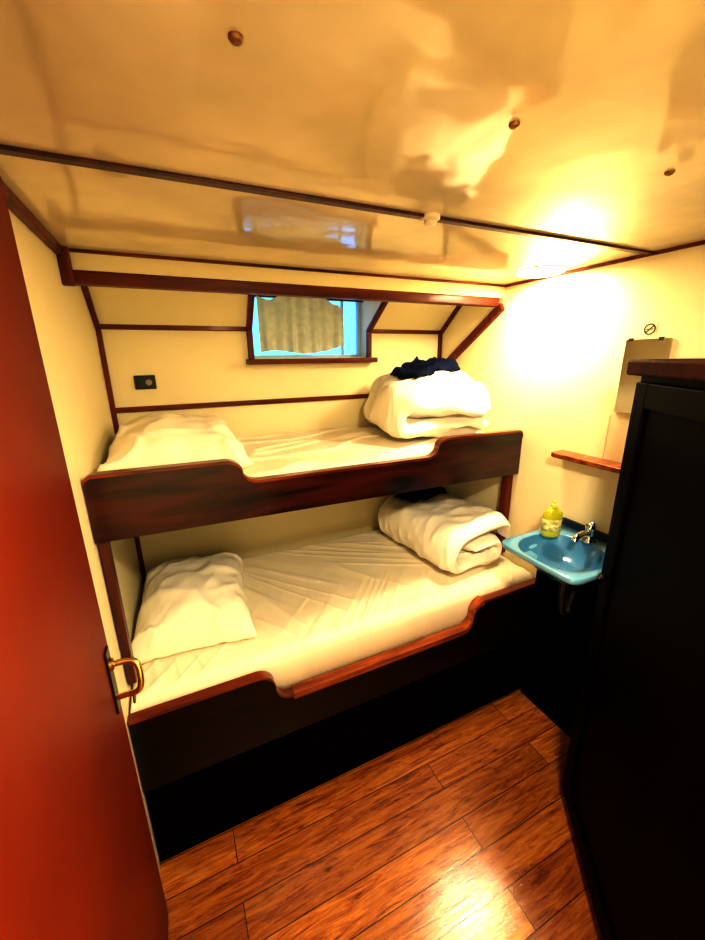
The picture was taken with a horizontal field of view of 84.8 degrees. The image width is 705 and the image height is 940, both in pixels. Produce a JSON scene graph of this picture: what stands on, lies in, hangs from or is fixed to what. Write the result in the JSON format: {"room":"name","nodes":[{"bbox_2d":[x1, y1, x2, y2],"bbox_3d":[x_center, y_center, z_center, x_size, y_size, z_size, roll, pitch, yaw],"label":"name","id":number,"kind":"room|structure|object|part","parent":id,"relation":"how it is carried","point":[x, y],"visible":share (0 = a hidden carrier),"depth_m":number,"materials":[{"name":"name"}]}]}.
{"room":"ship cabin","nodes":[
{"label":"ship cabin","id":0,"kind":"room"},
{"bbox_2d":[8,209,159,868],"bbox_3d":[-0.718,0.530,1.012,0.060,2.296,3.030,-8,18,-24],"label":"wall","id":1,"kind":"structure","parent":0,"point":[65,329],"depth_m":1.27,"materials":[{"name":"beige paint"}]},
{"bbox_2d":[2,181,62,254],"bbox_3d":[-0.523,-0.463,0.354,0.022,0.030,2.085,-8,18,-24],"label":"trim","id":2,"kind":"structure","parent":1,"relation":"attached to","point":[15,205],"depth_m":0.98,"materials":[{"name":"brown wood"}]},
{"bbox_2d":[56,246,75,285],"bbox_3d":[-0.962,-0.682,1.294,0.035,0.118,0.025,-8,18,-24],"label":"trim","id":3,"kind":"structure","parent":1,"relation":"attached to","point":[64,261],"depth_m":1.29,"materials":[{"name":"brown wood"}]},
{"bbox_2d":[0,176,167,939],"bbox_3d":[-0.482,0.606,0.732,0.110,2.270,0.825,-8,18,-24],"label":"door","id":4,"kind":"structure","parent":1,"relation":"in","point":[78,861],"depth_m":0.70,"materials":[{"name":"red wood"}]},
{"bbox_3d":[-0.658,0.577,1.061,0.006,0.200,0.042,-8,18,-24],"label":"handle plate","id":5,"kind":"part","parent":4,"relation":"part of","materials":[{"name":"brown metal"}]},
{"bbox_3d":[-0.618,0.569,1.064,0.085,0.105,0.041,-3,16,-9],"label":"handle","id":6,"kind":"part","parent":4,"relation":"part of","materials":[{"name":"gold metal"}]},
{"bbox_2d":[81,286,100,329],"bbox_3d":[-1.148,-0.740,1.682,0.022,0.232,0.260,-8,18,-24],"label":"trim","id":7,"kind":"structure","parent":1,"relation":"attached to","point":[85,289],"depth_m":1.71,"materials":[{"name":"brown wood"}]},
{"bbox_2d":[73,270,498,306],"bbox_3d":[-0.104,-0.789,1.720,1.959,0.044,0.050,-8,18,-24],"label":"trim","id":8,"kind":"structure","parent":1,"relation":"attached to","point":[82,277],"depth_m":1.58,"materials":[{"name":"brown wood"}]},
{"bbox_2d":[69,252,504,298],"bbox_3d":[-0.088,-0.840,1.718,2.000,0.054,0.042,-8,18,-24],"label":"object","id":9,"kind":"structure","parent":1,"relation":"attached to","point":[80,261],"depth_m":1.57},
{"bbox_2d":[88,286,456,573],"bbox_3d":[-0.279,0.106,2.455,2.000,2.296,0.430,-8,18,-24],"label":"wall","id":10,"kind":"structure","parent":0,"point":[188,367],"depth_m":2.23,"materials":[{"name":"beige paint"}]},
{"bbox_2d":[96,327,145,585],"bbox_3d":[-1.186,0.327,2.110,0.022,2.089,0.020,-8,18,-24],"label":"trim","id":11,"kind":"structure","parent":10,"relation":"attached to","point":[98,332],"depth_m":1.91,"materials":[{"name":"brown wood"}]},
{"bbox_2d":[133,375,156,389],"bbox_3d":[-1.051,-0.445,1.959,0.096,0.068,0.015,-8,18,-24],"label":"wall socket","id":12,"kind":"object","parent":10,"relation":"attached to","point":[141,381],"visible":1,"depth_m":1.96,"materials":[{"name":"black plastic"}]},
{"bbox_2d":[100,324,245,330],"bbox_3d":[-0.894,-0.721,1.958,0.699,0.024,0.014,-8,18,-24],"label":"trim","id":13,"kind":"structure","parent":10,"relation":"attached to","point":[103,326],"depth_m":1.94,"materials":[{"name":"brown wood"}]},
{"bbox_2d":[115,394,368,412],"bbox_3d":[-0.298,-0.424,2.328,2.000,0.026,0.014,-8,18,-24],"label":"trim","id":14,"kind":"structure","parent":10,"relation":"attached to","point":[356,396],"depth_m":2.16,"materials":[{"name":"brown wood"}]},
{"bbox_2d":[246,295,254,329],"bbox_3d":[-0.518,-0.834,1.964,0.030,0.218,0.252,-7,17,-21],"label":"trim","id":15,"kind":"structure","parent":10,"relation":"attached to","point":[250,306],"depth_m":1.99,"materials":[{"name":"brown wood"}]},
{"bbox_2d":[246,329,254,358],"bbox_3d":[-0.560,-0.694,2.120,0.030,0.162,0.022,-8,18,-24],"label":"trim","id":16,"kind":"structure","parent":10,"relation":"attached to","point":[250,344],"depth_m":2.11,"materials":[{"name":"brown wood"}]},
{"bbox_2d":[252,295,360,358],"bbox_3d":[-0.284,-0.869,2.349,0.730,0.364,0.030,-8,18,-24],"label":"window","id":17,"kind":"structure","parent":10,"relation":"in","point":[351,348],"depth_m":2.44,"materials":[{"name":"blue glass"}]},
{"bbox_2d":[255,295,362,353],"bbox_3d":[-0.259,-0.855,2.296,0.726,0.315,0.037,-8,18,-24],"label":"curtain","id":18,"kind":"object","parent":17,"relation":"hanging from","point":[301,325],"visible":0.98,"depth_m":2.27,"materials":[{"name":"fabric"}]},
{"bbox_3d":[-0.266,-1.005,2.266,0.726,0.010,0.010,-8,18,-24],"label":"rod","id":19,"kind":"part","parent":18,"relation":"part of","materials":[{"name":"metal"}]},
{"bbox_2d":[246,358,377,364],"bbox_3d":[-0.217,-0.642,2.271,0.790,0.028,0.075,-8,18,-24],"label":"trim","id":20,"kind":"structure","parent":10,"relation":"attached to","point":[306,360],"depth_m":2.22,"materials":[{"name":"brown wood"}]},
{"bbox_2d":[366,330,371,356],"bbox_3d":[0.102,-0.788,2.413,0.030,0.162,0.022,-8,18,-24],"label":"trim","id":21,"kind":"structure","parent":10,"relation":"attached to","point":[368,334],"depth_m":2.40,"materials":[{"name":"brown wood"}]},
{"bbox_2d":[366,302,387,331],"bbox_3d":[0.160,-0.930,2.263,0.031,0.219,0.254,-10,18,-29],"label":"trim","id":22,"kind":"structure","parent":10,"relation":"attached to","point":[382,306],"depth_m":2.28,"materials":[{"name":"brown wood"}]},
{"bbox_2d":[372,329,439,333],"bbox_3d":[0.358,-0.898,2.510,0.541,0.024,0.014,-8,18,-24],"label":"trim","id":23,"kind":"structure","parent":10,"relation":"attached to","point":[373,330],"depth_m":2.50,"materials":[{"name":"brown wood"}]},
{"bbox_2d":[437,333,441,358],"bbox_3d":[0.609,0.072,2.902,0.022,2.089,0.020,-8,18,-24],"label":"trim","id":24,"kind":"structure","parent":10,"relation":"attached to","point":[439,352],"depth_m":2.63,"materials":[{"name":"brown wood"}]},
{"bbox_2d":[0,0,704,284],"bbox_3d":[0.179,-0.747,1.141,2.120,0.060,3.130,-8,18,-24],"label":"ceiling","id":25,"kind":"structure","parent":0,"point":[406,105],"depth_m":0.63,"materials":[{"name":"beige paint"}]},
{"bbox_2d":[228,31,243,46],"bbox_3d":[-0.139,-0.511,0.459,0.018,0.007,0.018,-8,18,-24],"label":"fastener","id":26,"kind":"object","parent":25,"relation":"attached to","point":[236,38],"visible":1,"depth_m":0.46,"materials":[{"name":"brown metal"}]},
{"bbox_2d":[69,248,504,286],"bbox_3d":[-0.086,-0.870,1.704,2.000,0.010,0.052,-8,18,-24],"label":"trim","id":27,"kind":"structure","parent":25,"relation":"attached to","point":[70,249],"depth_m":1.55,"materials":[{"name":"brown wood"}]},
{"bbox_2d":[0,144,652,254],"bbox_3d":[0.228,-0.689,1.060,1.968,0.008,0.024,-8,18,-24],"label":"trim","id":28,"kind":"structure","parent":25,"relation":"attached to","point":[4,149],"depth_m":0.87,"materials":[{"name":"brown wood"}]},
{"bbox_2d":[421,212,439,226],"bbox_3d":[0.212,-0.677,1.050,0.052,0.026,0.052,-8,18,-24],"label":"smoke detector","id":29,"kind":"object","parent":25,"relation":"attached to","point":[430,219],"visible":0.98,"depth_m":1.04,"materials":[{"name":"white plastic"}]},
{"bbox_2d":[508,120,519,129],"bbox_3d":[0.267,-0.568,0.638,0.018,0.007,0.018,-8,18,-24],"label":"fastener","id":30,"kind":"object","parent":25,"relation":"attached to","point":[515,124],"visible":1,"depth_m":0.63,"materials":[{"name":"gold metal"}]},
{"bbox_2d":[516,265,567,277],"bbox_3d":[0.851,-0.890,1.745,0.210,0.020,0.210,-8,18,-24],"label":"recessed light","id":31,"kind":"object","parent":25,"relation":"in","point":[548,270],"visible":1,"depth_m":1.70,"materials":[{"name":"white plastic"}]},
{"bbox_2d":[664,170,674,175],"bbox_3d":[0.669,-0.625,0.816,0.018,0.007,0.018,-8,18,-24],"label":"fastener","id":32,"kind":"object","parent":25,"relation":"attached to","point":[670,172],"visible":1,"depth_m":0.81,"materials":[{"name":"gold metal"}]},
{"bbox_2d":[159,688,601,939],"bbox_3d":[0.284,1.558,1.647,2.120,0.060,2.790,-8,18,-24],"label":"floor","id":33,"kind":"structure","parent":0,"point":[462,830],"depth_m":1.56,"materials":[{"name":"brown wood"}]},
{"bbox_2d":[82,429,535,861],"bbox_3d":[-0.073,0.560,2.133,1.994,1.597,0.986,-8,18,-24],"label":"bunk bed","id":34,"kind":"object","parent":33,"relation":"on","point":[212,760],"visible":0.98,"depth_m":1.63,"materials":[{"name":"brown wood"}]},
{"bbox_3d":[-0.822,0.506,1.359,0.029,0.575,0.045,-8,18,-24],"label":"post","id":35,"kind":"part","parent":34,"relation":"part of","materials":[{"name":"brown wood"}]},
{"bbox_3d":[0.049,0.019,1.683,2.001,0.300,0.030,-9,18,-27],"label":"rail","id":36,"kind":"part","parent":34,"relation":"part of","materials":[{"name":"brown wood"}]},
{"bbox_2d":[130,530,532,713],"bbox_3d":[-0.076,0.691,2.182,1.989,0.257,0.905,-8,18,-24],"label":"mattress","id":37,"kind":"object","parent":34,"relation":"on","point":[317,609],"visible":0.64,"depth_m":1.89,"materials":[{"name":"white fabric"}]},
{"bbox_2d":[131,551,256,663],"bbox_3d":[-0.758,0.588,1.845,0.510,0.251,0.670,-6,17,-19],"label":"pillow","id":38,"kind":"object","parent":37,"relation":"on","point":[193,602],"visible":0.95,"depth_m":1.64,"materials":[{"name":"white fabric"}]},
{"bbox_2d":[378,493,510,573],"bbox_3d":[0.528,0.340,2.384,0.530,0.305,0.748,-8,18,-24],"label":"duvet","id":39,"kind":"object","parent":37,"relation":"on","point":[452,533],"visible":0.89,"depth_m":2.17,"materials":[{"name":"white fabric"}]},
{"bbox_2d":[394,487,446,502],"bbox_3d":[0.440,0.142,2.496,0.280,0.078,0.200,-11,19,-31],"label":"folded towel","id":40,"kind":"object","parent":39,"relation":"on","point":[425,494],"visible":0.68,"depth_m":2.44,"materials":[{"name":"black fabric"}]},
{"bbox_3d":[0.128,0.899,1.787,1.994,0.333,0.030,-8,18,-24],"label":"rail","id":41,"kind":"part","parent":34,"relation":"part of","materials":[{"name":"brown wood"}]},
{"bbox_2d":[236,426,481,476],"bbox_3d":[-0.131,-0.081,1.996,1.940,0.139,0.845,-8,18,-24],"label":"mattress","id":42,"kind":"object","parent":34,"relation":"on","point":[283,453],"visible":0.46,"depth_m":1.89,"materials":[{"name":"white fabric"}]},
{"bbox_2d":[97,412,253,471],"bbox_3d":[-0.778,-0.138,1.694,0.540,0.208,0.680,-8,18,-24],"label":"pillow","id":43,"kind":"object","parent":42,"relation":"on","point":[155,439],"visible":0.81,"depth_m":1.49,"materials":[{"name":"white fabric"}]},
{"bbox_2d":[363,370,490,438],"bbox_3d":[0.397,-0.403,2.223,0.624,0.360,0.721,-4,16,-12],"label":"duvet","id":44,"kind":"object","parent":42,"relation":"on","point":[440,404],"visible":0.97,"depth_m":1.96,"materials":[{"name":"white fabric"}]},
{"bbox_2d":[390,356,459,378],"bbox_3d":[0.409,-0.575,2.159,0.360,0.122,0.200,-13,20,-37],"label":"folded towel","id":45,"kind":"object","parent":44,"relation":"on","point":[414,369],"visible":0.94,"depth_m":2.11,"materials":[{"name":"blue fabric"}]},
{"bbox_3d":[0.890,0.145,2.247,0.046,0.730,0.045,-8,18,-24],"label":"post","id":46,"kind":"part","parent":34,"relation":"part of","materials":[{"name":"brown wood"}]},
{"bbox_2d":[562,358,704,939],"bbox_3d":[0.962,0.669,1.141,0.937,1.911,0.815,-8,18,-24],"label":"tall cabinet","id":47,"kind":"object","parent":33,"relation":"on","point":[633,783],"visible":1,"depth_m":1.10,"materials":[{"name":"black wood"}]},
{"bbox_3d":[0.838,1.497,1.300,0.012,0.075,0.750,3,17,13],"label":"door rail","id":48,"kind":"part","parent":47,"relation":"part of","materials":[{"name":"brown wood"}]},
{"bbox_3d":[0.901,0.393,1.406,0.029,0.022,0.022,-8,18,-24],"label":"door knob","id":49,"kind":"part","parent":47,"relation":"part of","materials":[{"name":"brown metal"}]},
{"bbox_3d":[0.945,-0.228,0.892,0.937,0.049,0.793,-8,18,-24],"label":"moulding","id":50,"kind":"part","parent":47,"relation":"part of","materials":[{"name":"brown wood"}]},
{"bbox_3d":[0.815,-0.124,0.832,0.012,0.075,0.750,3,17,13],"label":"door rail","id":51,"kind":"part","parent":47,"relation":"part of","materials":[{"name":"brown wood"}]},
{"bbox_2d":[441,244,704,578],"bbox_3d":[1.151,0.264,1.837,0.060,2.296,3.030,-8,18,-24],"label":"wall","id":52,"kind":"structure","parent":0,"point":[549,365],"depth_m":1.84,"materials":[{"name":"beige paint"}]},
{"bbox_2d":[439,306,461,334],"bbox_3d":[0.646,-0.995,2.474,0.022,0.232,0.260,-8,18,-24],"label":"trim","id":53,"kind":"structure","parent":52,"relation":"attached to","point":[457,308],"depth_m":2.50,"materials":[{"name":"brown wood"}]},
{"bbox_2d":[447,303,504,359],"bbox_3d":[0.712,-0.791,2.384,0.026,0.381,0.537,-8,18,-24],"label":"trim","id":54,"kind":"structure","parent":52,"relation":"attached to","point":[498,310],"depth_m":2.29,"materials":[{"name":"brown wood"}]},
{"bbox_2d":[502,517,607,615],"bbox_3d":[0.948,0.490,1.740,0.438,0.545,0.390,-8,18,-24],"label":"washbasin","id":55,"kind":"object","parent":52,"relation":"attached to","point":[575,557],"visible":0.94,"depth_m":1.76,"materials":[{"name":"blue ceramic"}]},
{"bbox_2d":[541,500,562,537],"bbox_3d":[0.927,0.225,1.792,0.090,0.177,0.049,1,16,5],"label":"soap bottle","id":56,"kind":"object","parent":55,"relation":"on","point":[552,518],"visible":1,"depth_m":1.78,"materials":[{"name":"yellow plastic"}]},
{"bbox_3d":[0.915,0.402,1.699,0.331,0.100,0.330,-8,18,-24],"label":"bowl","id":57,"kind":"part","parent":55,"relation":"part of","materials":[{"name":"blue ceramic"}]},
{"bbox_2d":[571,521,596,544],"bbox_3d":[1.028,0.278,1.707,0.158,0.121,0.076,-8,18,-24],"label":"faucet","id":58,"kind":"object","parent":55,"relation":"on","point":[587,536],"depth_m":1.72,"materials":[{"name":"silver metal"}]},
{"bbox_2d":[521,570,599,737],"bbox_3d":[1.119,0.867,1.967,0.050,1.068,0.468,-8,18,-24],"label":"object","id":59,"kind":"structure","parent":52,"relation":"attached to","point":[557,644],"depth_m":2.04,"materials":[{"name":"black wood"}]},
{"bbox_2d":[551,450,621,473],"bbox_3d":[1.076,-0.034,1.711,0.099,0.022,0.400,-8,18,-24],"label":"wall shelf","id":60,"kind":"object","parent":52,"relation":"attached to","point":[608,465],"visible":0.59,"depth_m":1.71,"materials":[{"name":"brown wood"}]},
{"bbox_2d":[591,415,609,521],"bbox_3d":[1.121,0.015,1.749,0.002,0.530,0.002,-8,18,-24],"label":"trim","id":61,"kind":"structure","parent":52,"relation":"attached to","point":[609,415],"depth_m":1.75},
{"bbox_2d":[505,240,704,286],"bbox_3d":[1.270,-0.730,1.158,0.012,0.012,2.115,-8,18,-24],"label":"trim","id":62,"kind":"structure","parent":52,"relation":"attached to","point":[698,243],"depth_m":1.56,"materials":[{"name":"brown wood"}]},
{"bbox_2d":[614,337,672,413],"bbox_3d":[1.152,-0.372,1.540,0.012,0.297,0.165,-8,18,-24],"label":"wall mirror","id":63,"kind":"object","parent":52,"relation":"attached to","point":[658,348],"visible":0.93,"depth_m":1.56,"materials":[{"name":"silver metal"}]},
{"bbox_2d":[642,322,657,335],"bbox_3d":[1.152,-0.546,1.496,0.002,0.048,0.048,-8,18,-24],"label":"no smoking sign","id":64,"kind":"object","parent":52,"relation":"attached to","point":[649,329],"visible":1,"depth_m":1.50,"materials":[{"name":"white plastic"}]}
]}

